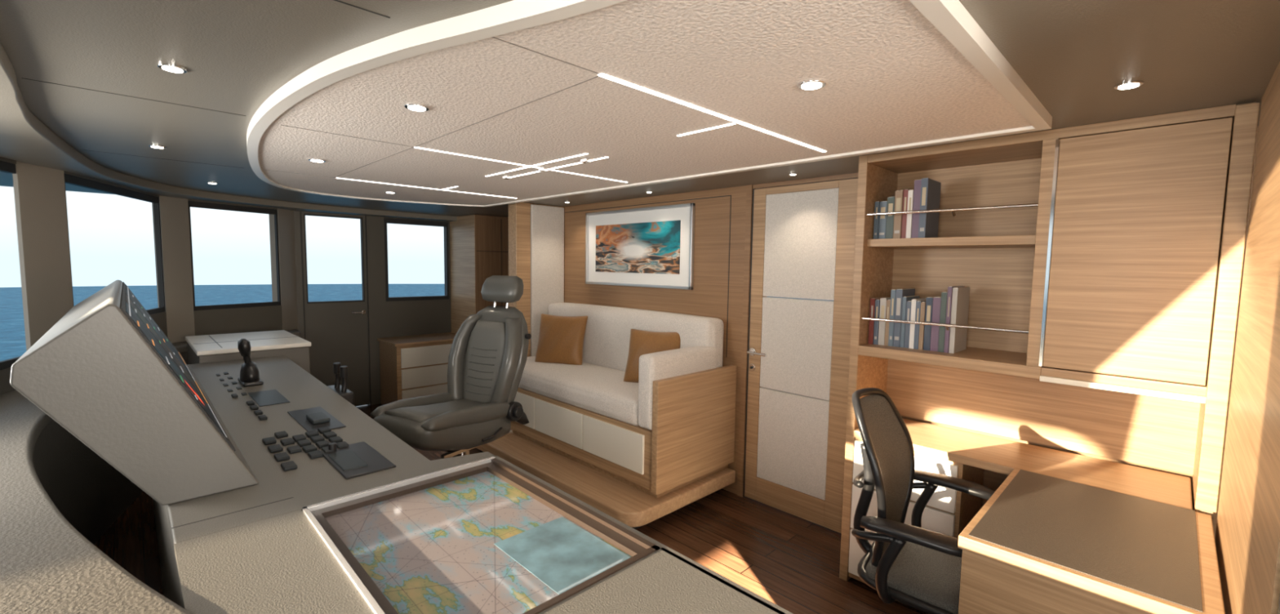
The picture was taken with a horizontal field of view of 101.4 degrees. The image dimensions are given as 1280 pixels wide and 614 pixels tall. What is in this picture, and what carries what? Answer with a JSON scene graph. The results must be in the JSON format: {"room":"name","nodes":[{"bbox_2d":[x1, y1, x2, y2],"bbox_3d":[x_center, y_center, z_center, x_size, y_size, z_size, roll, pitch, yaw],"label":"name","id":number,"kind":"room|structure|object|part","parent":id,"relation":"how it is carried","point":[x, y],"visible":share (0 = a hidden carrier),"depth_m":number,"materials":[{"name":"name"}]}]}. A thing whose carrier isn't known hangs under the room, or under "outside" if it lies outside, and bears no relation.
{"room":"control cabin","nodes":[
{"label":"control cabin","id":0,"kind":"room"},
{"bbox_2d":[0,156,297,394],"bbox_3d":[-1.870,0.359,1.367,1.181,2.010,7.714,-2,5,-30],"label":"wall","id":1,"kind":"structure","parent":0,"point":[39,192],"depth_m":3.86,"materials":[{"name":"grey paint"}]},
{"bbox_2d":[0,160,16,173],"bbox_3d":[-2.812,-0.632,2.020,0.030,0.055,1.186,-1,5,-25],"label":"blind cassette","id":2,"kind":"object","parent":1,"relation":"attached to","point":[7,167],"visible":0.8,"depth_m":2.51,"materials":[{"name":"black metal"}]},
{"bbox_2d":[0,355,21,369],"bbox_3d":[-2.821,0.309,2.098,0.020,0.045,1.186,-1,5,-25],"label":"frame","id":3,"kind":"object","parent":1,"relation":"on","point":[7,363],"visible":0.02,"depth_m":2.48,"materials":[{"name":"black"}]},
{"bbox_2d":[63,173,74,306],"bbox_3d":[-3.104,-0.296,2.840,0.020,0.845,0.014,-1,5,-23],"label":"frame","id":4,"kind":"object","parent":1,"relation":"attached to","point":[64,173],"visible":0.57,"depth_m":2.84,"materials":[{"name":"black metal"}]},
{"bbox_2d":[63,173,159,203],"bbox_3d":[-3.329,-0.744,3.329,0.030,0.055,1.157,-1,5,-23],"label":"blind cassette","id":5,"kind":"object","parent":1,"relation":"attached to","point":[71,180],"visible":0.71,"depth_m":3.22,"materials":[{"name":"black metal"}]},
{"bbox_2d":[0,328,301,613],"bbox_3d":[-2.264,0.855,2.310,1.251,0.860,5.524,-2,5,-32],"label":"trim","id":6,"kind":"structure","parent":1,"relation":"attached to","point":[59,496],"depth_m":1.31,"materials":[{"name":"grey leather"}]},
{"bbox_2d":[146,306,165,314],"bbox_3d":[-3.337,0.068,3.395,0.020,0.045,1.157,-1,5,-23],"label":"frame","id":7,"kind":"object","parent":1,"relation":"on","point":[160,309],"visible":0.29,"depth_m":3.79,"materials":[{"name":"black metal"}]},
{"bbox_2d":[153,198,165,311],"bbox_3d":[-3.561,-0.386,3.884,0.030,0.845,0.014,-1,5,-23],"label":"frame","id":8,"kind":"object","parent":1,"relation":"attached to","point":[156,206],"visible":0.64,"depth_m":3.88,"materials":[{"name":"black metal"}]},
{"bbox_2d":[187,200,195,311],"bbox_3d":[-3.509,-0.397,4.096,0.020,0.855,0.014,3,5,23],"label":"frame","id":9,"kind":"object","parent":1,"relation":"attached to","point":[189,217],"visible":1,"depth_m":4.09,"materials":[{"name":"black metal"}]},
{"bbox_2d":[0,42,457,222],"bbox_3d":[-1.555,-0.670,2.023,2.702,0.053,8.576,-1,5,-18],"label":"trim","id":10,"kind":"structure","parent":1,"relation":"attached to","point":[24,138],"depth_m":2.54,"materials":[{"name":"grey paint"}]},
{"bbox_2d":[187,200,277,214],"bbox_3d":[-3.377,-0.828,4.370,0.030,0.055,0.677,3,5,23],"label":"blind cassette","id":11,"kind":"object","parent":1,"relation":"attached to","point":[192,203],"visible":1,"depth_m":4.33,"materials":[{"name":"black metal"}]},
{"bbox_2d":[193,301,280,311],"bbox_3d":[-3.385,-0.006,4.433,0.020,0.045,0.677,3,5,23],"label":"frame","id":12,"kind":"object","parent":1,"relation":"on","point":[274,303],"visible":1,"depth_m":4.39,"materials":[{"name":"black metal"}]},
{"bbox_2d":[274,210,280,303],"bbox_3d":[-3.254,-0.442,4.706,0.030,0.855,0.014,3,5,23],"label":"frame","id":13,"kind":"object","parent":1,"relation":"attached to","point":[276,227],"visible":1,"depth_m":4.70,"materials":[{"name":"black metal"}]},
{"bbox_2d":[293,210,451,404],"bbox_3d":[-1.812,0.062,5.109,2.270,2.010,2.000,-4,6,-44],"label":"wall","id":14,"kind":"structure","parent":0,"point":[405,317],"depth_m":5.49,"materials":[{"name":"grey paint"}]},
{"bbox_2d":[301,211,369,406],"bbox_3d":[-3.027,0.034,5.227,0.560,1.990,0.050,-4,6,-44],"label":"leaf","id":15,"kind":"object","parent":14,"relation":"attached to","point":[335,334],"visible":0.68,"depth_m":5.24,"materials":[{"name":"grey"}]},
{"bbox_2d":[303,213,364,303],"bbox_3d":[-3.014,-0.471,5.181,0.510,0.855,0.045,-4,6,-44],"label":"seal","id":16,"kind":"object","parent":15,"relation":"attached to","point":[304,214],"visible":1,"depth_m":5.23,"materials":[{"name":"black rubber"}]},
{"bbox_2d":[299,211,371,404],"bbox_3d":[-3.002,0.042,5.202,0.576,2.000,0.006,-4,6,-44],"label":"gaps","id":17,"kind":"object","parent":14,"relation":"attached to","point":[300,211],"visible":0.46,"depth_m":5.34,"materials":[{"name":"black"}]},
{"bbox_2d":[383,217,448,301],"bbox_3d":[-2.439,-0.509,5.737,0.680,0.870,0.072,-4,6,-44],"label":"frame","id":18,"kind":"object","parent":14,"relation":"attached to","point":[387,220],"visible":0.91,"depth_m":5.73,"materials":[{"name":"black metal"}]},
{"bbox_2d":[94,403,927,613],"bbox_3d":[-0.702,1.323,2.525,4.800,0.060,7.800,-4,6,-44],"label":"floor","id":19,"kind":"structure","parent":0,"point":[790,561],"depth_m":2.78,"materials":[{"name":"brown wood"}]},
{"bbox_2d":[377,332,456,404],"bbox_3d":[-2.285,0.673,5.594,0.795,0.700,0.510,-4,6,-44],"label":"base cabinet","id":20,"kind":"object","parent":19,"relation":"on","point":[415,366],"visible":0.55,"depth_m":5.33,"materials":[{"name":"brown wood"}]},
{"bbox_2d":[369,275,531,458],"bbox_3d":[-1.100,0.524,3.178,0.590,1.417,0.877,3,5,29],"label":"chair","id":21,"kind":"object","parent":19,"relation":"on","point":[487,357],"visible":0.9,"depth_m":3.23,"materials":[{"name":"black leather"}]},
{"bbox_3d":[-0.957,0.811,3.115,0.030,0.020,0.530,3,5,29],"label":"rail","id":22,"kind":"part","parent":21,"relation":"part of","materials":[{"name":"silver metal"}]},
{"bbox_3d":[-0.863,0.750,3.088,0.029,0.037,0.186,3,5,20],"label":"height lever","id":23,"kind":"part","parent":21,"relation":"part of","materials":[{"name":"black plastic"}]},
{"bbox_3d":[-0.750,0.649,3.234,0.025,0.068,0.068,3,5,29],"label":"hinge knob","id":24,"kind":"part","parent":21,"relation":"part of","materials":[{"name":"black plastic"}]},
{"bbox_3d":[-0.703,0.184,3.289,0.025,0.036,0.036,3,5,29],"label":"knob","id":25,"kind":"part","parent":21,"relation":"part of","materials":[{"name":"black plastic"}]},
{"bbox_2d":[152,329,793,613],"bbox_3d":[-1.503,0.836,2.283,0.860,0.926,4.980,-4,6,-44],"label":"console","id":26,"kind":"object","parent":19,"relation":"on","point":[253,548],"visible":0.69,"depth_m":1.30,"materials":[{"name":"grey leather"}]},
{"bbox_2d":[9,280,258,505],"bbox_3d":[-1.945,0.192,2.041,0.447,0.536,1.960,-4,6,-44],"label":"pod","id":27,"kind":"object","parent":26,"relation":"on","point":[106,372],"visible":1,"depth_m":1.33,"materials":[{"name":"grey paint"}]},
{"bbox_2d":[237,337,263,386],"bbox_3d":[-2.056,0.281,2.756,0.091,0.240,0.200,-4,6,-44],"label":"lever","id":28,"kind":"object","parent":26,"relation":"on","point":[249,371],"visible":1,"depth_m":2.71,"materials":[{"name":"black plastic"}]},
{"bbox_3d":[-2.054,0.263,2.742,0.032,0.107,0.054,0,5,-8],"label":"stem","id":29,"kind":"part","parent":28,"relation":"part of","materials":[{"name":"black plastic"}]},
{"bbox_2d":[216,372,395,479],"bbox_3d":[-1.592,0.429,2.312,0.270,0.030,2.080,-4,6,-44],"label":"controls","id":30,"kind":"object","parent":26,"relation":"on","point":[357,459],"visible":1,"depth_m":1.84,"materials":[{"name":"black plastic"}]},
{"bbox_3d":[-1.047,0.479,1.785,0.024,0.030,0.024,-4,6,-44],"label":"knob","id":31,"kind":"part","parent":30,"relation":"part of","materials":[{"name":"black plastic"}]},
{"bbox_2d":[328,362,354,405],"bbox_3d":[-1.599,0.427,2.789,0.075,0.256,0.250,-4,6,-44],"label":"lever","id":32,"kind":"object","parent":26,"relation":"attached to","point":[340,371],"visible":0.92,"depth_m":2.73,"materials":[{"name":"black plastic"}]},
{"bbox_3d":[-1.620,0.326,2.805,0.037,0.058,0.040,-4,6,-44],"label":"knob","id":33,"kind":"part","parent":32,"relation":"part of","materials":[{"name":"black plastic"}]},
{"bbox_3d":[-1.625,0.388,2.817,0.036,0.135,0.036,-4,6,-44],"label":"lever","id":34,"kind":"part","parent":32,"relation":"part of","materials":[{"name":"black plastic"}]},
{"bbox_3d":[-1.536,0.334,2.720,0.037,0.058,0.040,-4,6,-44],"label":"knob","id":35,"kind":"part","parent":32,"relation":"part of","materials":[{"name":"black plastic"}]},
{"bbox_3d":[-1.542,0.396,2.731,0.036,0.135,0.036,-4,6,-44],"label":"lever","id":36,"kind":"part","parent":32,"relation":"part of","materials":[{"name":"black plastic"}]},
{"bbox_2d":[301,456,660,613],"bbox_3d":[-0.420,0.555,1.290,0.550,0.036,0.770,-4,6,-44],"label":"table","id":37,"kind":"object","parent":26,"relation":"on","point":[485,535],"visible":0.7,"depth_m":1.25,"materials":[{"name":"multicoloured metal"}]},
{"bbox_3d":[-0.423,0.555,1.294,0.550,0.036,0.760,-4,6,-44],"label":"frame","id":38,"kind":"part","parent":37,"relation":"part of","materials":[{"name":"silver metal"}]},
{"bbox_2d":[449,214,508,333],"bbox_3d":[-1.726,-0.007,6.019,0.650,2.005,0.594,-4,6,-44],"label":"tall cabinet","id":39,"kind":"object","parent":19,"relation":"on","point":[479,243],"visible":0.36,"depth_m":5.70,"materials":[{"name":"brown wood"}]},
{"bbox_2d":[475,302,736,528],"bbox_3d":[-0.370,0.612,3.753,0.953,1.172,1.910,-4,6,-44],"label":"sofa","id":40,"kind":"object","parent":19,"relation":"on","point":[637,454],"visible":0.82,"depth_m":3.29,"materials":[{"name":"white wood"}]},
{"bbox_2d":[534,313,587,364],"bbox_3d":[-0.630,0.264,4.182,0.418,0.398,0.192,2,5,15],"label":"throw pillow","id":41,"kind":"object","parent":40,"relation":"on","point":[561,338],"visible":0.95,"depth_m":4.12,"materials":[{"name":"orange leather"}]},
{"bbox_2d":[518,355,638,425],"bbox_3d":[-0.411,0.556,3.834,0.594,0.174,1.724,-4,6,-44],"label":"seat cushion","id":42,"kind":"object","parent":40,"relation":"on","point":[593,389],"depth_m":3.52,"materials":[{"name":"fabric"}]},
{"bbox_2d":[548,302,724,371],"bbox_3d":[-0.129,0.269,4.020,0.204,0.524,1.814,-4,6,-44],"label":"cushion","id":43,"kind":"object","parent":40,"relation":"on","point":[608,328],"depth_m":3.88,"materials":[{"name":"fabric"}]},
{"bbox_2d":[623,328,680,382],"bbox_3d":[0.087,0.338,3.516,0.376,0.353,0.201,3,5,21],"label":"throw pillow","id":44,"kind":"object","parent":40,"relation":"on","point":[642,342],"visible":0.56,"depth_m":3.48,"materials":[{"name":"orange leather"}]},
{"bbox_2d":[638,345,716,430],"bbox_3d":[0.237,0.473,3.174,0.607,0.432,0.137,-4,6,-44],"label":"cushion","id":45,"kind":"object","parent":40,"relation":"on","point":[654,367],"depth_m":2.99,"materials":[{"name":"fabric"}]},
{"bbox_3d":[0.344,0.715,3.182,0.738,0.640,0.045,-4,6,-44],"label":"panel","id":46,"kind":"part","parent":40,"relation":"part of","materials":[{"name":"brown wood"}]},
{"bbox_2d":[851,387,995,613],"bbox_3d":[1.052,0.852,1.838,0.628,1.040,0.627,5,6,42],"label":"office chair","id":47,"kind":"object","parent":19,"relation":"on","point":[913,566],"visible":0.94,"depth_m":1.84,"materials":[{"name":"black fabric"}]},
{"bbox_3d":[0.881,0.617,1.960,0.182,0.596,0.480,4,6,38],"label":"frame","id":48,"kind":"part","parent":47,"relation":"part of","materials":[{"name":"black plastic"}]},
{"bbox_3d":[1.074,0.941,1.827,0.526,0.047,0.530,4,6,38],"label":"seat frame","id":49,"kind":"part","parent":47,"relation":"part of","materials":[{"name":"black plastic"}]},
{"bbox_3d":[1.084,0.926,1.818,0.470,0.068,0.470,4,6,38],"label":"seat","id":50,"kind":"part","parent":47,"relation":"part of","materials":[{"name":"black fabric"}]},
{"bbox_2d":[848,417,1225,613],"bbox_3d":[1.260,0.991,1.948,1.120,0.752,1.130,-4,6,-44],"label":"desk","id":51,"kind":"object","parent":19,"relation":"on","point":[1064,532],"visible":0.74,"depth_m":1.54,"materials":[{"name":"brown wood"}]},
{"bbox_3d":[1.097,1.056,1.355,0.035,0.712,0.495,-4,6,-44],"label":"panel","id":52,"kind":"part","parent":51,"relation":"part of","materials":[{"name":"brown wood"}]},
{"bbox_2d":[839,102,1259,581],"bbox_3d":[1.530,0.346,2.177,0.425,2.010,1.185,-4,6,-44],"label":"bookcase","id":53,"kind":"object","parent":19,"relation":"on","point":[1101,264],"visible":0.97,"depth_m":1.91,"materials":[{"name":"brown wood"}]},
{"bbox_2d":[873,177,941,239],"bbox_3d":[1.237,-0.442,2.426,0.192,0.262,0.220,-4,6,-44],"label":"books","id":54,"kind":"object","parent":53,"relation":"in","point":[926,195],"visible":0.77,"depth_m":2.35,"materials":[{"name":"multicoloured paper"}]},
{"bbox_2d":[868,285,969,353],"bbox_3d":[1.280,0.040,2.416,0.195,0.284,0.360,-4,6,-44],"label":"books","id":55,"kind":"object","parent":53,"relation":"in","point":[952,307],"visible":0.87,"depth_m":2.33,"materials":[{"name":"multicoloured paper"}]},
{"bbox_3d":[1.250,0.073,2.207,0.012,0.012,0.635,-4,6,-44],"label":"rail","id":56,"kind":"part","parent":53,"relation":"part of","materials":[{"name":"silver metal"}]},
{"bbox_3d":[1.257,-0.400,2.169,0.012,0.012,0.635,-4,6,-44],"label":"rail","id":57,"kind":"part","parent":53,"relation":"part of","materials":[{"name":"silver metal"}]},
{"bbox_3d":[1.673,-0.024,2.286,0.025,1.215,1.100,-4,6,-44],"label":"panel","id":58,"kind":"part","parent":53,"relation":"part of","materials":[{"name":"brown wood"}]},
{"bbox_3d":[1.768,0.269,1.929,0.405,0.020,0.420,-4,6,-44],"label":"rail","id":59,"kind":"part","parent":53,"relation":"part of","materials":[{"name":"beige"}]},
{"bbox_3d":[1.640,-0.176,1.762,0.020,0.820,0.410,-4,6,-44],"label":"cabinet door","id":60,"kind":"part","parent":53,"relation":"part of","materials":[{"name":"brown wood"}]},
{"bbox_2d":[508,202,562,356],"bbox_3d":[-0.738,0.103,4.798,0.970,2.010,0.130,-4,6,-44],"label":"wall panel","id":61,"kind":"object","parent":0,"point":[531,203],"depth_m":4.42,"materials":[{"name":"brown wood"}]},
{"bbox_3d":[-1.034,0.121,4.508,0.140,2.010,0.130,-4,6,-44],"label":"wood edge","id":62,"kind":"part","parent":61,"relation":"part of","materials":[{"name":"brown wood"}]},
{"bbox_2d":[530,204,564,356],"bbox_3d":[-0.817,-0.080,4.624,0.340,1.600,0.034,-4,6,-44],"label":"wall partition","id":63,"kind":"structure","parent":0,"point":[547,222],"depth_m":4.56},
{"bbox_2d":[0,0,1279,217],"bbox_3d":[-0.671,-0.740,2.361,4.800,0.060,7.800,-4,6,-44],"label":"ceiling","id":64,"kind":"structure","parent":0,"point":[1072,55],"depth_m":1.32,"materials":[{"name":"grey paint"}]},
{"bbox_2d":[148,144,165,148],"bbox_3d":[-2.208,-0.737,2.398,0.060,0.018,0.060,-4,6,-44],"label":"recessed light","id":65,"kind":"object","parent":64,"relation":"in","point":[155,146],"visible":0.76,"depth_m":2.38,"materials":[{"name":"silver metal"}]},
{"bbox_2d":[157,62,186,73],"bbox_3d":[-1.253,-0.644,1.405,0.060,0.018,0.060,-4,6,-44],"label":"recessed light","id":66,"kind":"object","parent":64,"relation":"in","point":[167,67],"visible":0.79,"depth_m":1.40,"materials":[{"name":"silver metal"}]},
{"bbox_2d":[307,158,325,162],"bbox_3d":[-1.554,-0.709,2.522,0.072,0.018,0.072,-4,6,-44],"label":"recessed light","id":67,"kind":"object","parent":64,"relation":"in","point":[316,160],"visible":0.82,"depth_m":2.51,"materials":[{"name":"silver metal"}]},
{"bbox_2d":[384,191,395,193],"bbox_3d":[-1.739,-0.802,3.652,0.072,0.018,0.072,-4,6,-44],"label":"recessed light","id":68,"kind":"object","parent":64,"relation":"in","point":[387,192],"visible":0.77,"depth_m":3.63,"materials":[{"name":"silver metal"}]},
{"bbox_2d":[404,102,429,111],"bbox_3d":[-0.695,-0.625,1.632,0.072,0.018,0.072,-4,6,-44],"label":"recessed light","id":69,"kind":"object","parent":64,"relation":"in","point":[411,106],"visible":0.79,"depth_m":1.62,"materials":[{"name":"silver metal"}]},
{"bbox_2d":[22,0,1052,207],"bbox_3d":[-0.925,-0.690,2.359,2.410,0.050,4.095,-4,6,-44],"label":"raft","id":70,"kind":"object","parent":64,"relation":"attached to","point":[527,100],"depth_m":1.52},
{"bbox_2d":[797,79,826,90],"bbox_3d":[0.451,-0.588,1.377,0.072,0.018,0.072,-4,6,-44],"label":"recessed light","id":71,"kind":"object","parent":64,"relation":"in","point":[809,84],"visible":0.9,"depth_m":1.37,"materials":[{"name":"silver metal"}]},
{"bbox_2d":[1113,80,1143,89],"bbox_3d":[1.328,-0.606,1.424,0.060,0.018,0.060,-4,6,-44],"label":"recessed light","id":72,"kind":"object","parent":64,"relation":"in","point":[1130,84],"visible":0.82,"depth_m":1.41,"materials":[{"name":"silver metal"}]},
{"bbox_2d":[562,126,1258,537],"bbox_3d":[1.251,0.291,2.814,0.070,2.010,5.620,-4,6,-44],"label":"wall","id":73,"kind":"structure","parent":0,"point":[722,235],"depth_m":3.48,"materials":[{"name":"brown wood"}]},
{"bbox_2d":[585,203,694,289],"bbox_3d":[-0.044,-0.456,4.035,0.028,0.595,1.170,-4,6,-44],"label":"framed painting","id":74,"kind":"object","parent":73,"relation":"attached to","point":[652,246],"visible":1,"depth_m":3.97,"materials":[{"name":"paper"}]},
{"bbox_3d":[-0.013,0.169,4.110,0.060,2.010,1.990,-4,6,-44],"label":"panel behind sofa","id":75,"kind":"part","parent":73,"relation":"part of","materials":[{"name":"brown wood"}]},
{"bbox_2d":[742,188,755,497],"bbox_3d":[0.701,0.252,3.352,0.023,1.985,0.010,-4,6,-44],"label":"gap","id":76,"kind":"object","parent":73,"relation":"attached to","point":[753,188],"visible":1,"depth_m":3.34,"materials":[{"name":"black"}]},
{"bbox_2d":[744,177,857,533],"bbox_3d":[0.986,0.276,3.082,0.055,1.970,0.775,-4,6,-44],"label":"door","id":77,"kind":"structure","parent":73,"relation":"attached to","point":[828,513],"depth_m":2.98,"materials":[{"name":"brown wood"}]},
{"bbox_2d":[748,363,755,371],"bbox_3d":[0.713,0.382,3.327,0.014,0.047,0.047,-4,6,-44],"label":"rose","id":78,"kind":"object","parent":77,"relation":"attached to","point":[753,365],"visible":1,"depth_m":3.32,"materials":[{"name":"silver metal"}]},
{"bbox_2d":[748,347,756,355],"bbox_3d":[0.714,0.283,3.318,0.016,0.051,0.051,-4,6,-44],"label":"rose","id":79,"kind":"object","parent":77,"relation":"attached to","point":[753,349],"visible":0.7,"depth_m":3.31,"materials":[{"name":"silver metal"}]},
{"bbox_3d":[0.701,0.284,3.306,0.050,0.018,0.018,-4,6,-44],"label":"neck","id":80,"kind":"object","parent":79,"relation":"attached to","visible":0},
{"bbox_2d":[746,351,766,356],"bbox_3d":[0.723,0.290,3.251,0.018,0.021,0.130,-4,6,-44],"label":"lever","id":81,"kind":"object","parent":80,"relation":"attached to","point":[748,352],"visible":1,"depth_m":3.24,"materials":[{"name":"silver metal"}]},
{"bbox_2d":[756,386,829,500],"bbox_3d":[0.924,0.809,3.174,0.043,0.578,0.458,-4,6,-44],"label":"fabric inset","id":82,"kind":"object","parent":77,"relation":"attached to","point":[793,442],"visible":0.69,"depth_m":3.15},
{"bbox_2d":[760,297,833,400],"bbox_3d":[0.933,0.234,3.128,0.043,0.564,0.458,-4,6,-44],"label":"fabric inset","id":83,"kind":"object","parent":77,"relation":"attached to","point":[797,334],"visible":0.8,"depth_m":3.10},
{"bbox_2d":[763,187,839,300],"bbox_3d":[0.942,-0.361,3.081,0.043,0.619,0.458,-4,6,-44],"label":"fabric inset","id":84,"kind":"object","parent":77,"relation":"attached to","point":[801,227],"visible":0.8,"depth_m":3.05},
{"bbox_3d":[1.071,-0.718,2.941,0.060,0.025,0.988,-4,6,-44],"label":"panel door","id":85,"kind":"part","parent":73,"relation":"part of","materials":[{"name":"brown wood"}]},
{"bbox_3d":[2.258,0.387,1.796,0.060,2.010,2.750,-4,6,-44],"label":"panel behind bookcase","id":86,"kind":"part","parent":73,"relation":"part of","materials":[{"name":"brown wood"}]},
{"bbox_2d":[1214,61,1279,613],"bbox_3d":[1.399,0.427,1.135,1.225,2.010,0.123,-4,6,-44],"label":"lining","id":87,"kind":"object","parent":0,"point":[1247,537],"visible":1,"depth_m":1.17,"materials":[{"name":"brown wood"}]}
]}

